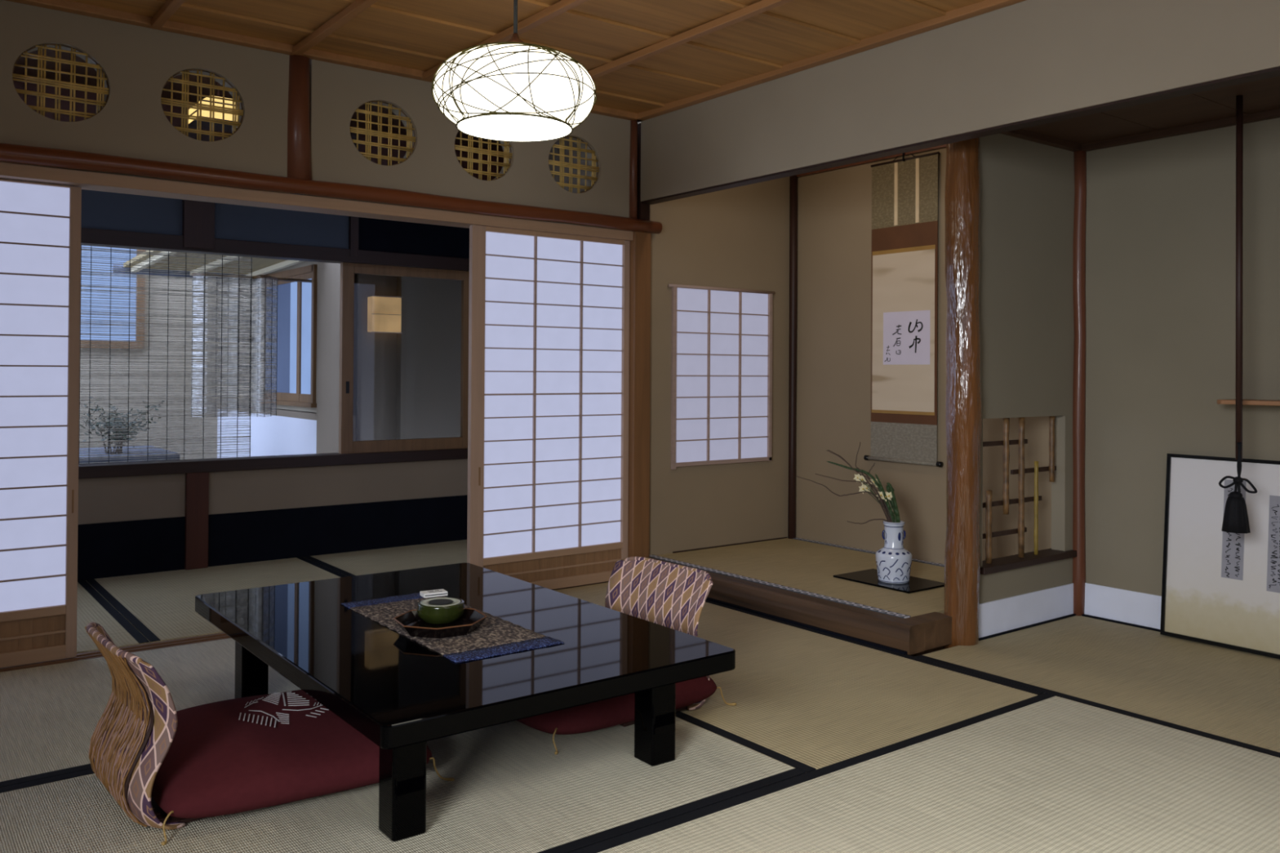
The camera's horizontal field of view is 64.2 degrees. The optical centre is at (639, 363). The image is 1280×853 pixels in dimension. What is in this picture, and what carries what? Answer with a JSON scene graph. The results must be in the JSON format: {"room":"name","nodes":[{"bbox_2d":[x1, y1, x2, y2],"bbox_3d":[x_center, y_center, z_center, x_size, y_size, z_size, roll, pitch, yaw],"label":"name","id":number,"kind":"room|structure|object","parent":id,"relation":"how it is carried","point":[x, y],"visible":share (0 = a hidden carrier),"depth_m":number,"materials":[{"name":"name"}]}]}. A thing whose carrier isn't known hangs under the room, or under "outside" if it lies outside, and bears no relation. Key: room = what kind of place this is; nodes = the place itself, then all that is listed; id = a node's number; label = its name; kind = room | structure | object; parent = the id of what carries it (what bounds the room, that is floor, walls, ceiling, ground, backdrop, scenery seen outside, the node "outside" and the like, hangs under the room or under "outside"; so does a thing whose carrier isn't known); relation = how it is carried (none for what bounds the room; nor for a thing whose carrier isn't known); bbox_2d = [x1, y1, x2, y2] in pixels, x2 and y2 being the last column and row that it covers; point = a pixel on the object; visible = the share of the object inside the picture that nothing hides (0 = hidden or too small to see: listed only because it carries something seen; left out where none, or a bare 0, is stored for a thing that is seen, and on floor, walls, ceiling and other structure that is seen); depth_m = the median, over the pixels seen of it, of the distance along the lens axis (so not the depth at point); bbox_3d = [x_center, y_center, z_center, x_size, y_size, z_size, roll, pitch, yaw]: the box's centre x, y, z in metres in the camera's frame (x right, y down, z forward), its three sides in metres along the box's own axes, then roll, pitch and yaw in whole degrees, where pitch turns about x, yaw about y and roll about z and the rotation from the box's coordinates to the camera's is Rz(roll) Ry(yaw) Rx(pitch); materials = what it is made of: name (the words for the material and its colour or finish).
{"room":"traditional dwelling","nodes":[
{"label":"traditional dwelling","id":0,"kind":"room"},
{"bbox_2d":[79,275,218,459],"bbox_3d":[-3.923,-0.244,7.132,3.600,2.650,0.100,1,-1,-37],"label":"wall","id":1,"kind":"structure","parent":0,"point":[164,392],"depth_m":7.41,"materials":[{"name":"paint"}]},
{"bbox_2d":[80,245,136,341],"bbox_3d":[-4.099,-0.567,6.921,1.257,0.810,0.015,1,-1,-37],"label":"window","id":2,"kind":"structure","parent":1,"relation":"in","point":[116,338],"depth_m":7.17,"materials":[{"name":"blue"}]},
{"bbox_2d":[80,249,145,348],"bbox_3d":[-4.113,-0.542,6.894,1.404,0.860,0.050,1,-1,-37],"label":"trim","id":3,"kind":"structure","parent":1,"relation":"attached to","point":[138,284],"depth_m":7.27,"materials":[{"name":"brown wood"}]},
{"bbox_2d":[13,48,502,150],"bbox_3d":[-1.803,-1.326,4.615,3.700,0.040,1.480,1,-1,-37],"label":"ceiling","id":4,"kind":"structure","parent":0,"point":[32,62],"depth_m":4.81,"materials":[{"name":"brown wood"}]},
{"bbox_2d":[188,82,237,132],"bbox_3d":[-1.858,-1.177,4.497,0.206,0.259,0.208,1,-1,-37],"label":"lantern","id":5,"kind":"object","parent":4,"relation":"hanging from","point":[228,104],"visible":0.41,"depth_m":4.43,"materials":[{"name":"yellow paper"}]},
{"bbox_2d":[13,77,503,180],"bbox_3d":[-2.232,-1.127,5.109,3.620,0.355,0.012,1,-1,-37],"label":"boards","id":6,"kind":"object","parent":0,"point":[31,100],"visible":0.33,"depth_m":5.03,"materials":[{"name":"brown wood"}]},
{"bbox_2d":[78,189,469,524],"bbox_3d":[-2.234,-0.280,5.163,3.700,2.088,0.080,1,-1,-37],"label":"wall","id":7,"kind":"structure","parent":0,"point":[117,499],"depth_m":5.36,"materials":[{"name":"paint"}]},
{"bbox_2d":[78,244,252,464],"bbox_3d":[-2.596,-0.063,5.012,1.344,1.172,0.017,1,-1,-37],"label":"blind","id":8,"kind":"object","parent":7,"relation":"attached to","point":[117,251],"visible":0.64,"depth_m":5.15,"materials":[{"name":"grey wood"}]},
{"bbox_2d":[184,471,208,569],"bbox_3d":[-2.234,0.776,5.128,0.105,0.500,0.090,1,-1,-37],"label":"trim","id":9,"kind":"structure","parent":7,"relation":"attached to","point":[197,484],"depth_m":5.09,"materials":[{"name":"brown wood"}]},
{"bbox_2d":[182,100,215,249],"bbox_3d":[-2.226,-0.939,5.136,0.146,0.730,0.095,1,-1,-37],"label":"trim","id":10,"kind":"structure","parent":7,"relation":"attached to","point":[197,216],"depth_m":5.09,"materials":[{"name":"brown wood"}]},
{"bbox_2d":[77,494,467,580],"bbox_3d":[-2.279,0.919,5.121,3.600,0.312,0.086,1,-1,-37],"label":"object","id":11,"kind":"structure","parent":7,"relation":"attached to","point":[135,547],"depth_m":5.34,"materials":[{"name":"black wood"}]},
{"bbox_2d":[78,448,467,479],"bbox_3d":[-2.266,0.517,5.127,3.620,0.058,0.135,1,-1,-37],"label":"window sill","id":12,"kind":"structure","parent":7,"relation":"attached to","point":[268,462],"depth_m":5.27,"materials":[{"name":"brown wood"}]},
{"bbox_2d":[80,227,469,271],"bbox_3d":[-2.257,-0.596,5.134,3.620,0.072,0.110,1,-1,-37],"label":"trim","id":13,"kind":"structure","parent":7,"relation":"attached to","point":[89,237],"depth_m":5.31,"materials":[{"name":"brown wood"}]},
{"bbox_2d":[348,126,359,256],"bbox_3d":[-1.575,-0.942,5.610,0.045,0.710,0.050,1,-1,-37],"label":"trim","id":14,"kind":"structure","parent":7,"relation":"attached to","point":[353,221],"depth_m":5.59,"materials":[{"name":"brown wood"}]},
{"bbox_2d":[338,262,469,453],"bbox_3d":[-1.279,-0.024,5.878,0.911,1.053,0.039,1,-1,-37],"label":"window","id":15,"kind":"structure","parent":7,"relation":"in","point":[404,331],"depth_m":5.82,"materials":[{"name":"brown wood"}]},
{"bbox_2d":[217,261,340,457],"bbox_3d":[-2.380,-0.138,6.680,0.092,2.450,2.490,1,-1,-37],"label":"wall","id":16,"kind":"structure","parent":0,"point":[326,416],"depth_m":6.09,"materials":[{"name":"paint"}]},
{"bbox_2d":[112,250,303,280],"bbox_3d":[-2.542,-0.609,6.116,0.883,0.102,1.308,1,-1,-37],"label":"eave","id":17,"kind":"object","parent":16,"relation":"attached to","point":[260,266],"visible":0.36,"depth_m":6.28,"materials":[{"name":"brown wood"}]},
{"bbox_2d":[257,264,317,407],"bbox_3d":[-2.200,-0.159,6.383,0.065,0.840,1.020,1,-1,-37],"label":"garden window","id":18,"kind":"structure","parent":16,"relation":"in","point":[296,351],"depth_m":6.28,"materials":[{"name":"brown wood"}]},
{"bbox_2d":[191,272,311,417],"bbox_3d":[-2.189,-0.099,5.824,0.669,0.805,0.154,1,-1,-34],"label":"blind","id":19,"kind":"object","parent":18,"relation":"attached to","point":[255,339],"visible":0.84,"depth_m":5.78,"materials":[{"name":"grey wood"}]},
{"bbox_2d":[0,0,790,555],"bbox_3d":[-1.327,-0.098,3.987,5.520,2.360,0.090,1,-1,-37],"label":"wall","id":20,"kind":"structure","parent":0,"point":[136,62],"depth_m":4.33,"materials":[{"name":"paint"}]},
{"bbox_2d":[12,44,109,121],"bbox_3d":[-1.965,-0.952,3.469,0.292,0.266,0.014,1,-1,-37],"label":"round window lattice","id":21,"kind":"object","parent":20,"relation":"in","point":[42,108],"visible":1,"depth_m":3.46,"materials":[{"name":"brown wood"}]},
{"bbox_2d":[76,633,226,656],"bbox_3d":[-1.827,1.018,3.644,4.330,0.006,0.006,1,-1,-37],"label":"trim","id":22,"kind":"structure","parent":20,"relation":"attached to","point":[216,635],"depth_m":3.71,"materials":[{"name":"brown wood"}]},
{"bbox_2d":[151,0,185,28],"bbox_3d":[-0.238,-1.199,1.667,0.032,0.028,4.835,1,-1,-37],"label":"trim","id":23,"kind":"structure","parent":20,"relation":"attached to","point":[169,7],"depth_m":3.45,"materials":[{"name":"brown wood"}]},
{"bbox_2d":[160,69,243,141],"bbox_3d":[-1.604,-0.944,3.744,0.292,0.266,0.014,1,-1,-37],"label":"air vent","id":24,"kind":"object","parent":20,"relation":"in","point":[183,104],"visible":1,"depth_m":3.74,"materials":[{"name":"brown wood"}]},
{"bbox_2d":[0,581,608,672],"bbox_3d":[-1.778,1.044,3.662,4.430,0.047,0.115,1,-1,-37],"label":"trim","id":25,"kind":"structure","parent":20,"relation":"attached to","point":[606,581],"depth_m":3.67,"materials":[{"name":"brown wood"}]},
{"bbox_2d":[0,178,81,667],"bbox_3d":[-2.348,0.196,3.225,1.018,1.622,0.030,1,-1,-37],"label":"screen","id":26,"kind":"object","parent":25,"relation":"on","point":[40,223],"visible":1,"depth_m":3.46,"materials":[{"name":"grey paper"}]},
{"bbox_2d":[466,224,630,589],"bbox_3d":[-0.399,0.218,4.667,0.849,1.625,0.030,1,-1,-37],"label":"screen","id":27,"kind":"object","parent":25,"relation":"on","point":[548,313],"visible":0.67,"depth_m":4.66,"materials":[{"name":"grey paper"}]},
{"bbox_2d":[0,161,633,240],"bbox_3d":[-1.798,-0.633,3.642,4.343,0.044,0.130,1,-1,-37],"label":"trim","id":28,"kind":"structure","parent":20,"relation":"attached to","point":[88,180],"depth_m":3.90,"materials":[{"name":"brown wood"}]},
{"bbox_2d":[287,54,311,179],"bbox_3d":[-1.321,-0.937,3.956,0.103,0.521,0.103,1,-1,-37],"label":"post","id":29,"kind":"object","parent":28,"relation":"on","point":[299,146],"visible":0.67,"depth_m":3.91,"materials":[{"name":"brown wood"}]},
{"bbox_2d":[6,0,643,121],"bbox_3d":[-1.732,-1.208,3.596,4.380,0.040,0.045,1,-1,-37],"label":"trim","id":30,"kind":"structure","parent":20,"relation":"attached to","point":[79,8],"depth_m":3.76,"materials":[{"name":"brown wood"}]},
{"bbox_2d":[0,142,662,233],"bbox_3d":[-1.692,-0.685,3.622,4.486,0.065,0.061,1,-1,-37],"label":"wooden beam","id":31,"kind":"structure","parent":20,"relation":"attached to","point":[9,153],"depth_m":3.89,"materials":[{"name":"brown wood"}]},
{"bbox_2d":[629,120,637,218],"bbox_3d":[-0.033,-0.932,4.917,0.042,0.481,0.045,1,-1,-37],"label":"post","id":32,"kind":"object","parent":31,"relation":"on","point":[633,123],"visible":0.85,"depth_m":4.90,"materials":[{"name":"brown wood"}]},
{"bbox_2d":[292,0,377,55],"bbox_3d":[0.156,-1.195,1.968,0.032,0.028,4.835,1,-1,-37],"label":"trim","id":33,"kind":"structure","parent":20,"relation":"attached to","point":[355,8],"depth_m":3.57,"materials":[{"name":"brown wood"}]},
{"bbox_2d":[349,101,415,165],"bbox_3d":[-1.051,-0.937,4.166,0.292,0.266,0.014,1,-1,-37],"label":"air vent","id":34,"kind":"object","parent":20,"relation":"in","point":[368,132],"visible":1,"depth_m":4.16,"materials":[{"name":"brown wood"}]},
{"bbox_2d":[454,131,512,180],"bbox_3d":[-0.684,-0.926,4.445,0.292,0.266,0.014,1,-1,-37],"label":"air vent","id":35,"kind":"object","parent":20,"relation":"in","point":[506,165],"visible":0.68,"depth_m":4.44,"materials":[{"name":"brown wood"}]},
{"bbox_2d":[422,0,587,79],"bbox_3d":[0.582,-1.190,2.292,0.032,0.028,4.835,1,-1,-37],"label":"trim","id":36,"kind":"structure","parent":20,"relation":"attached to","point":[561,6],"depth_m":3.54,"materials":[{"name":"brown wood"}]},
{"bbox_2d":[548,136,599,193],"bbox_3d":[-0.310,-0.918,4.730,0.292,0.266,0.014,1,-1,-37],"label":"air vent","id":37,"kind":"object","parent":20,"relation":"in","point":[593,178],"visible":0.98,"depth_m":4.73,"materials":[{"name":"brown wood"}]},
{"bbox_2d":[587,0,793,79],"bbox_3d":[0.995,-1.185,2.607,0.032,0.028,4.835,1,-1,-37],"label":"trim","id":38,"kind":"structure","parent":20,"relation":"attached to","point":[762,6],"depth_m":3.66,"materials":[{"name":"brown wood"}]},
{"bbox_2d":[667,284,774,469],"bbox_3d":[0.427,0.070,5.251,0.725,0.917,0.018,1,-1,-37],"label":"window","id":39,"kind":"structure","parent":20,"relation":"in","point":[722,343],"depth_m":5.25,"materials":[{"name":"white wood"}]},
{"bbox_2d":[672,537,786,553],"bbox_3d":[0.480,0.942,5.300,0.795,0.006,0.006,1,-1,-37],"label":"trim","id":40,"kind":"structure","parent":20,"relation":"attached to","point":[782,537],"depth_m":5.28,"materials":[{"name":"brown wood"}]},
{"bbox_2d":[706,596,907,654],"bbox_3d":[0.452,1.041,4.264,0.017,0.030,1.620,1,-1,-37],"label":"trim","id":41,"kind":"structure","parent":20,"relation":"attached to","point":[864,642],"depth_m":3.97,"materials":[{"name":"brown wood"}]},
{"bbox_2d":[67,0,985,113],"bbox_3d":[-0.264,-1.224,1.678,4.390,0.023,4.876,1,-1,-37],"label":"ceiling","id":42,"kind":"structure","parent":0,"point":[415,34],"depth_m":3.67,"materials":[{"name":"brown wood"}]},
{"bbox_2d":[431,0,596,142],"bbox_3d":[-0.344,-0.920,2.821,0.451,0.570,0.450,1,-1,-37],"label":"pendant lamp","id":43,"kind":"object","parent":42,"relation":"hanging from","point":[513,90],"visible":1,"depth_m":2.67,"materials":[{"name":"beige paper"}]},
{"bbox_2d":[457,115,571,141],"bbox_3d":[-0.346,-0.642,2.819,0.312,0.013,0.312,1,-1,-37],"label":"diffuser","id":44,"kind":"object","parent":43,"relation":"attached to","point":[494,127],"depth_m":2.77,"materials":[{"name":"beige"}]},
{"bbox_2d":[548,139,590,192],"bbox_3d":[-0.371,-0.103,5.702,0.080,2.410,1.480,1,-1,-37],"label":"wall","id":45,"kind":"structure","parent":0,"point":[557,157],"depth_m":5.69,"materials":[{"name":"paint"}]},
{"bbox_2d":[647,556,951,655],"bbox_3d":[0.564,0.987,4.343,0.269,0.101,1.630,1,-1,-37],"label":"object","id":46,"kind":"structure","parent":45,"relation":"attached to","point":[913,635],"depth_m":3.88,"materials":[{"name":"brown wood"}]},
{"bbox_2d":[787,174,797,538],"bbox_3d":[0.831,-0.052,5.543,0.044,2.300,0.042,1,-1,-37],"label":"post","id":47,"kind":"object","parent":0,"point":[793,179],"visible":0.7,"depth_m":5.53,"materials":[{"name":"brown wood"}]},
{"bbox_2d":[640,0,1279,201],"bbox_3d":[1.506,-1.007,3.014,0.070,0.440,4.865,1,-1,-37],"label":"wall","id":48,"kind":"structure","parent":0,"point":[1026,60],"depth_m":3.48,"materials":[{"name":"paint"}]},
{"bbox_2d":[637,123,649,220],"bbox_3d":[0.004,-0.898,4.975,0.056,0.528,0.075,1,-1,-37],"label":"trim","id":49,"kind":"structure","parent":48,"relation":"attached to","point":[643,209],"depth_m":4.94,"materials":[{"name":"brown wood"}]},
{"bbox_2d":[637,0,1025,121],"bbox_3d":[1.457,-1.193,2.987,0.045,0.040,4.880,1,-1,-37],"label":"trim","id":50,"kind":"structure","parent":48,"relation":"attached to","point":[952,16],"depth_m":3.88,"materials":[{"name":"brown wood"}]},
{"bbox_2d":[641,66,1279,204],"bbox_3d":[1.507,-0.784,3.014,0.064,0.008,4.865,1,-1,-37],"label":"trim","id":51,"kind":"structure","parent":48,"relation":"attached to","point":[1273,72],"depth_m":3.38,"materials":[{"name":"brown wood"}]},
{"bbox_2d":[978,133,1074,604],"bbox_3d":[1.505,-0.079,4.057,0.770,2.360,0.060,1,-1,-37],"label":"wall","id":52,"kind":"structure","parent":0,"point":[1027,187],"depth_m":4.05,"materials":[{"name":"paint"}]},
{"bbox_2d":[978,583,1073,638],"bbox_3d":[1.530,0.974,4.032,0.680,0.128,0.006,1,-1,-37],"label":"baseboard","id":53,"kind":"structure","parent":52,"relation":"attached to","point":[1000,615],"depth_m":4.02,"materials":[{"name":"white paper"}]},
{"bbox_2d":[980,416,1076,574],"bbox_3d":[1.520,0.505,4.062,0.648,0.584,0.098,1,-1,-37],"label":"lattice","id":54,"kind":"object","parent":52,"relation":"in","point":[989,566],"visible":0.95,"depth_m":4.05,"materials":[{"name":"brown wood"}]},
{"bbox_2d":[795,117,1279,595],"bbox_3d":[2.343,-0.077,3.659,0.080,2.360,4.880,1,-1,-37],"label":"wall","id":55,"kind":"structure","parent":0,"point":[1161,215],"depth_m":4.13,"materials":[{"name":"paint"}]},
{"bbox_2d":[796,144,946,177],"bbox_3d":[1.306,-1.039,4.952,0.020,0.050,1.570,1,-1,-37],"label":"trim","id":56,"kind":"structure","parent":55,"relation":"attached to","point":[942,146],"depth_m":5.12,"materials":[{"name":"brown wood"}]},
{"bbox_2d":[863,151,943,467],"bbox_3d":[1.280,-0.298,4.963,0.033,1.571,0.455,1,-1,-37],"label":"scroll","id":57,"kind":"object","parent":55,"relation":"attached to","point":[904,273],"visible":1,"depth_m":4.95,"materials":[{"name":"beige paper"}]},
{"bbox_2d":[908,646,943,657],"bbox_3d":[0.897,1.024,4.653,0.994,0.135,1.540,1,-1,-37],"label":"trim","id":58,"kind":"structure","parent":55,"relation":"attached to","point":[940,647],"depth_m":3.83,"materials":[{"name":"brown wood"}]},
{"bbox_2d":[648,537,944,618],"bbox_3d":[0.895,0.947,4.652,1.000,0.019,1.540,1,-1,-37],"label":"alcove tatami","id":59,"kind":"object","parent":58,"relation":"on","point":[805,566],"visible":0.64,"depth_m":4.66,"materials":[{"name":"wicker"}]},
{"bbox_2d":[832,568,944,593],"bbox_3d":[1.078,0.936,4.402,0.268,0.008,0.410,1,-1,-37],"label":"board","id":60,"kind":"object","parent":59,"relation":"on","point":[869,576],"visible":0.74,"depth_m":4.34,"materials":[{"name":"black wood"}]},
{"bbox_2d":[875,520,912,583],"bbox_3d":[1.088,0.805,4.376,0.153,0.254,0.153,1,-1,-37],"label":"porcelain vase","id":61,"kind":"object","parent":60,"relation":"on","point":[893,561],"visible":0.97,"depth_m":4.33,"materials":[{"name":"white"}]},
{"bbox_2d":[795,442,900,524],"bbox_3d":[0.921,0.565,4.533,0.152,0.436,0.497,1,-1,-37],"label":"flower arrangement","id":62,"kind":"object","parent":61,"relation":"in","point":[883,498],"visible":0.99,"depth_m":4.42,"materials":[{"name":"green plant"}]},
{"bbox_2d":[978,613,1159,640],"bbox_3d":[2.520,1.039,2.756,0.710,0.016,3.235,1,-1,-37],"label":"trim","id":63,"kind":"structure","parent":55,"relation":"attached to","point":[1071,615],"depth_m":4.05,"materials":[{"name":"brown wood"}]},
{"bbox_2d":[1084,582,1161,629],"bbox_3d":[2.811,0.971,2.956,0.006,0.132,3.200,1,-1,-37],"label":"baseboard","id":64,"kind":"structure","parent":55,"relation":"attached to","point":[1142,609],"depth_m":4.09,"materials":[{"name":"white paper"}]},
{"bbox_2d":[1000,108,1279,151],"bbox_3d":[2.520,-0.900,2.762,0.740,0.025,3.235,1,-1,-37],"label":"trim","id":65,"kind":"structure","parent":55,"relation":"attached to","point":[1024,134],"depth_m":3.98,"materials":[{"name":"brown wood"}]},
{"bbox_2d":[1217,399,1279,405],"bbox_3d":[2.546,0.137,3.174,0.180,0.016,1.363,1,-1,-37],"label":"wall shelf","id":66,"kind":"object","parent":55,"relation":"attached to","point":[1245,402],"visible":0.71,"depth_m":3.58,"materials":[{"name":"brown wood"}]},
{"bbox_2d":[1022,75,1279,144],"bbox_3d":[2.420,-0.929,2.688,0.990,0.030,3.232,1,-1,-37],"label":"ceiling","id":67,"kind":"structure","parent":0,"point":[1263,95],"depth_m":3.72,"materials":[{"name":"brown wood"}]},
{"bbox_2d":[1218,94,1257,533],"bbox_3d":[2.029,-0.168,3.468,0.085,1.485,0.103,0,0,5],"label":"cord","id":68,"kind":"object","parent":67,"relation":"hanging from","point":[1235,520],"visible":1,"depth_m":3.46,"materials":[{"name":"black fabric"}]},
{"bbox_3d":[-0.282,1.128,2.579,5.700,0.100,6.550,1,-1,-37],"label":"floor","id":69,"kind":"structure","parent":0,"visible":0},
{"bbox_2d":[76,579,149,653],"bbox_3d":[-2.660,1.040,3.924,1.143,0.057,1.366,1,-1,-37],"label":"mat","id":70,"kind":"object","parent":69,"relation":"on","point":[91,606],"visible":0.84,"depth_m":4.02,"materials":[{"name":"beige wicker"}]},
{"bbox_2d":[0,638,301,787],"bbox_3d":[-1.418,1.042,3.184,2.142,0.057,1.078,1,-1,-37],"label":"mat","id":71,"kind":"object","parent":69,"relation":"on","point":[50,715],"visible":0.17,"depth_m":3.10,"materials":[{"name":"beige wicker"}]},
{"bbox_2d":[85,556,347,643],"bbox_3d":[-1.794,1.051,4.584,1.026,0.057,1.366,1,-1,-37],"label":"mat","id":72,"kind":"object","parent":69,"relation":"on","point":[160,606],"visible":0.57,"depth_m":4.66,"materials":[{"name":"beige wicker"}]},
{"bbox_2d":[303,539,466,576],"bbox_3d":[-0.953,1.061,5.225,1.081,0.057,1.366,1,-1,-37],"label":"mat","id":73,"kind":"object","parent":69,"relation":"on","point":[433,554],"visible":0.17,"depth_m":5.41,"materials":[{"name":"beige wicker"}]},
{"bbox_2d":[0,716,805,852],"bbox_3d":[-0.764,1.040,2.325,2.142,0.057,1.074,1,-1,-37],"label":"mat","id":74,"kind":"object","parent":69,"relation":"on","point":[509,792],"visible":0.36,"depth_m":2.34,"materials":[{"name":"beige wicker"}]},
{"bbox_2d":[84,622,204,830],"bbox_3d":[-1.084,0.816,2.419,0.361,0.390,0.450,1,-1,-40],"label":"chair","id":75,"kind":"object","parent":74,"relation":"on","point":[135,731],"visible":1,"depth_m":2.23,"materials":[{"name":"brown wood"}]},
{"bbox_2d":[151,689,454,845],"bbox_3d":[-0.899,0.950,2.584,0.654,0.131,0.654,1,-1,-32],"label":"floor cushion","id":76,"kind":"object","parent":74,"relation":"on","point":[233,756],"visible":0.8,"depth_m":2.36,"materials":[{"name":"red fabric"}]},
{"bbox_2d":[195,562,735,841],"bbox_3d":[-0.564,0.867,2.851,0.939,0.300,1.447,1,-1,-37],"label":"table","id":77,"kind":"object","parent":74,"relation":"on","point":[397,691],"visible":0.83,"depth_m":2.52,"materials":[{"name":"black wood"}]},
{"bbox_2d":[341,592,564,663],"bbox_3d":[-0.543,0.715,2.819,0.308,0.003,0.754,1,-1,-37],"label":"table runner","id":78,"kind":"object","parent":77,"relation":"on","point":[495,636],"visible":0.65,"depth_m":2.67,"materials":[{"name":"fabric"}]},
{"bbox_2d":[393,608,487,638],"bbox_3d":[-0.535,0.696,2.736,0.229,0.032,0.229,0,0,16],"label":"tray","id":79,"kind":"object","parent":78,"relation":"on","point":[471,620],"visible":0.8,"depth_m":2.73,"materials":[{"name":"brown paint"}]},
{"bbox_2d":[417,597,464,624],"bbox_3d":[-0.546,0.679,2.797,0.129,0.053,0.129,1,-1,-37],"label":"bowl","id":80,"kind":"object","parent":79,"relation":"on","point":[434,611],"visible":1,"depth_m":2.75,"materials":[{"name":"green ceramic"}]},
{"bbox_2d":[419,589,447,598],"bbox_3d":[-0.579,0.646,2.867,0.068,0.012,0.040,1,-1,-29],"label":"matchbox","id":81,"kind":"object","parent":80,"relation":"on","point":[437,593],"visible":1,"depth_m":2.86,"materials":[{"name":"white paper"}]},
{"bbox_2d":[424,590,447,596],"bbox_3d":[-0.576,0.644,2.862,0.064,0.007,0.029,1,-1,-29],"label":"folded towel","id":82,"kind":"object","parent":81,"relation":"on","point":[429,593],"depth_m":2.86,"materials":[{"name":"white fabric"}]},
{"bbox_2d":[516,676,736,755],"bbox_3d":[-0.166,0.959,3.113,0.654,0.129,0.654,1,-1,-38],"label":"floor cushion","id":83,"kind":"object","parent":74,"relation":"on","point":[606,713],"visible":0.17,"depth_m":2.78,"materials":[{"name":"red fabric"}]},
{"bbox_2d":[604,556,713,727],"bbox_3d":[-0.030,0.828,3.127,0.361,0.390,0.450,1,-1,-40],"label":"chair","id":84,"kind":"object","parent":83,"relation":"on","point":[669,595],"visible":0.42,"depth_m":3.21,"materials":[{"name":"multicoloured fabric"}]},
{"bbox_2d":[627,231,651,557],"bbox_3d":[-0.034,0.227,4.974,0.100,1.722,0.145,1,-1,-37],"label":"post","id":85,"kind":"object","parent":69,"relation":"on","point":[640,246],"visible":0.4,"depth_m":4.91,"materials":[{"name":"orange wood"}]},
{"bbox_2d":[553,582,1044,773],"bbox_3d":[0.187,1.057,3.730,1.068,0.057,2.156,1,-1,-37],"label":"mat","id":86,"kind":"object","parent":69,"relation":"on","point":[806,700],"visible":0.4,"depth_m":3.18,"materials":[{"name":"beige wicker"}]},
{"bbox_2d":[568,693,1279,852],"bbox_3d":[0.745,1.048,2.120,2.133,0.057,1.073,1,-1,-37],"label":"mat","id":87,"kind":"object","parent":69,"relation":"on","point":[1043,773],"visible":1,"depth_m":2.40,"materials":[{"name":"beige wicker"}]},
{"bbox_2d":[943,137,982,648],"bbox_3d":[1.205,-0.063,3.810,0.135,2.263,0.139,0,0,-9],"label":"pillar","id":88,"kind":"structure","parent":69,"relation":"on","point":[963,403],"depth_m":3.76,"materials":[{"name":"brown wood"}]},
{"bbox_2d":[1072,151,1086,616],"bbox_3d":[1.826,0.084,4.249,0.057,2.001,0.057,1,-1,-37],"label":"post","id":89,"kind":"object","parent":69,"relation":"on","point":[1080,157],"visible":0.89,"depth_m":4.23,"materials":[{"name":"brown wood"}]},
{"bbox_2d":[915,615,1279,758],"bbox_3d":[2.030,1.063,3.074,1.059,0.057,2.113,1,-1,-37],"label":"mat","id":90,"kind":"object","parent":69,"relation":"on","point":[1230,696],"visible":0.87,"depth_m":3.40,"materials":[{"name":"beige wicker"}]},
{"bbox_2d":[1160,453,1279,658],"bbox_3d":[2.372,0.693,3.473,0.072,0.692,1.154,1,-1,-37],"label":"framed panel","id":91,"kind":"object","parent":90,"relation":"on","point":[1220,588],"visible":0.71,"depth_m":3.77,"materials":[{"name":"beige paper"}]},
{"label":"outside","id":92,"kind":"structure","parent":0,"visible":0},
{"bbox_3d":[-3.459,1.049,5.860,2.620,0.050,2.480,1,-1,-37],"label":"ground","id":93,"kind":"structure","parent":92,"visible":0},
{"bbox_2d":[79,445,179,464],"bbox_3d":[-3.372,0.768,5.789,1.268,0.511,0.700,1,-1,-37],"label":"stone ledge","id":94,"kind":"object","parent":93,"relation":"on","point":[106,460],"visible":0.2,"depth_m":5.82,"materials":[{"name":"grey stone"}]},
{"bbox_2d":[80,400,164,453],"bbox_3d":[-2.973,0.358,5.835,0.468,0.339,0.437,1,-1,-37],"label":"shrub","id":95,"kind":"object","parent":94,"relation":"on","point":[125,430],"visible":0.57,"depth_m":5.80,"materials":[{"name":"green plant"}]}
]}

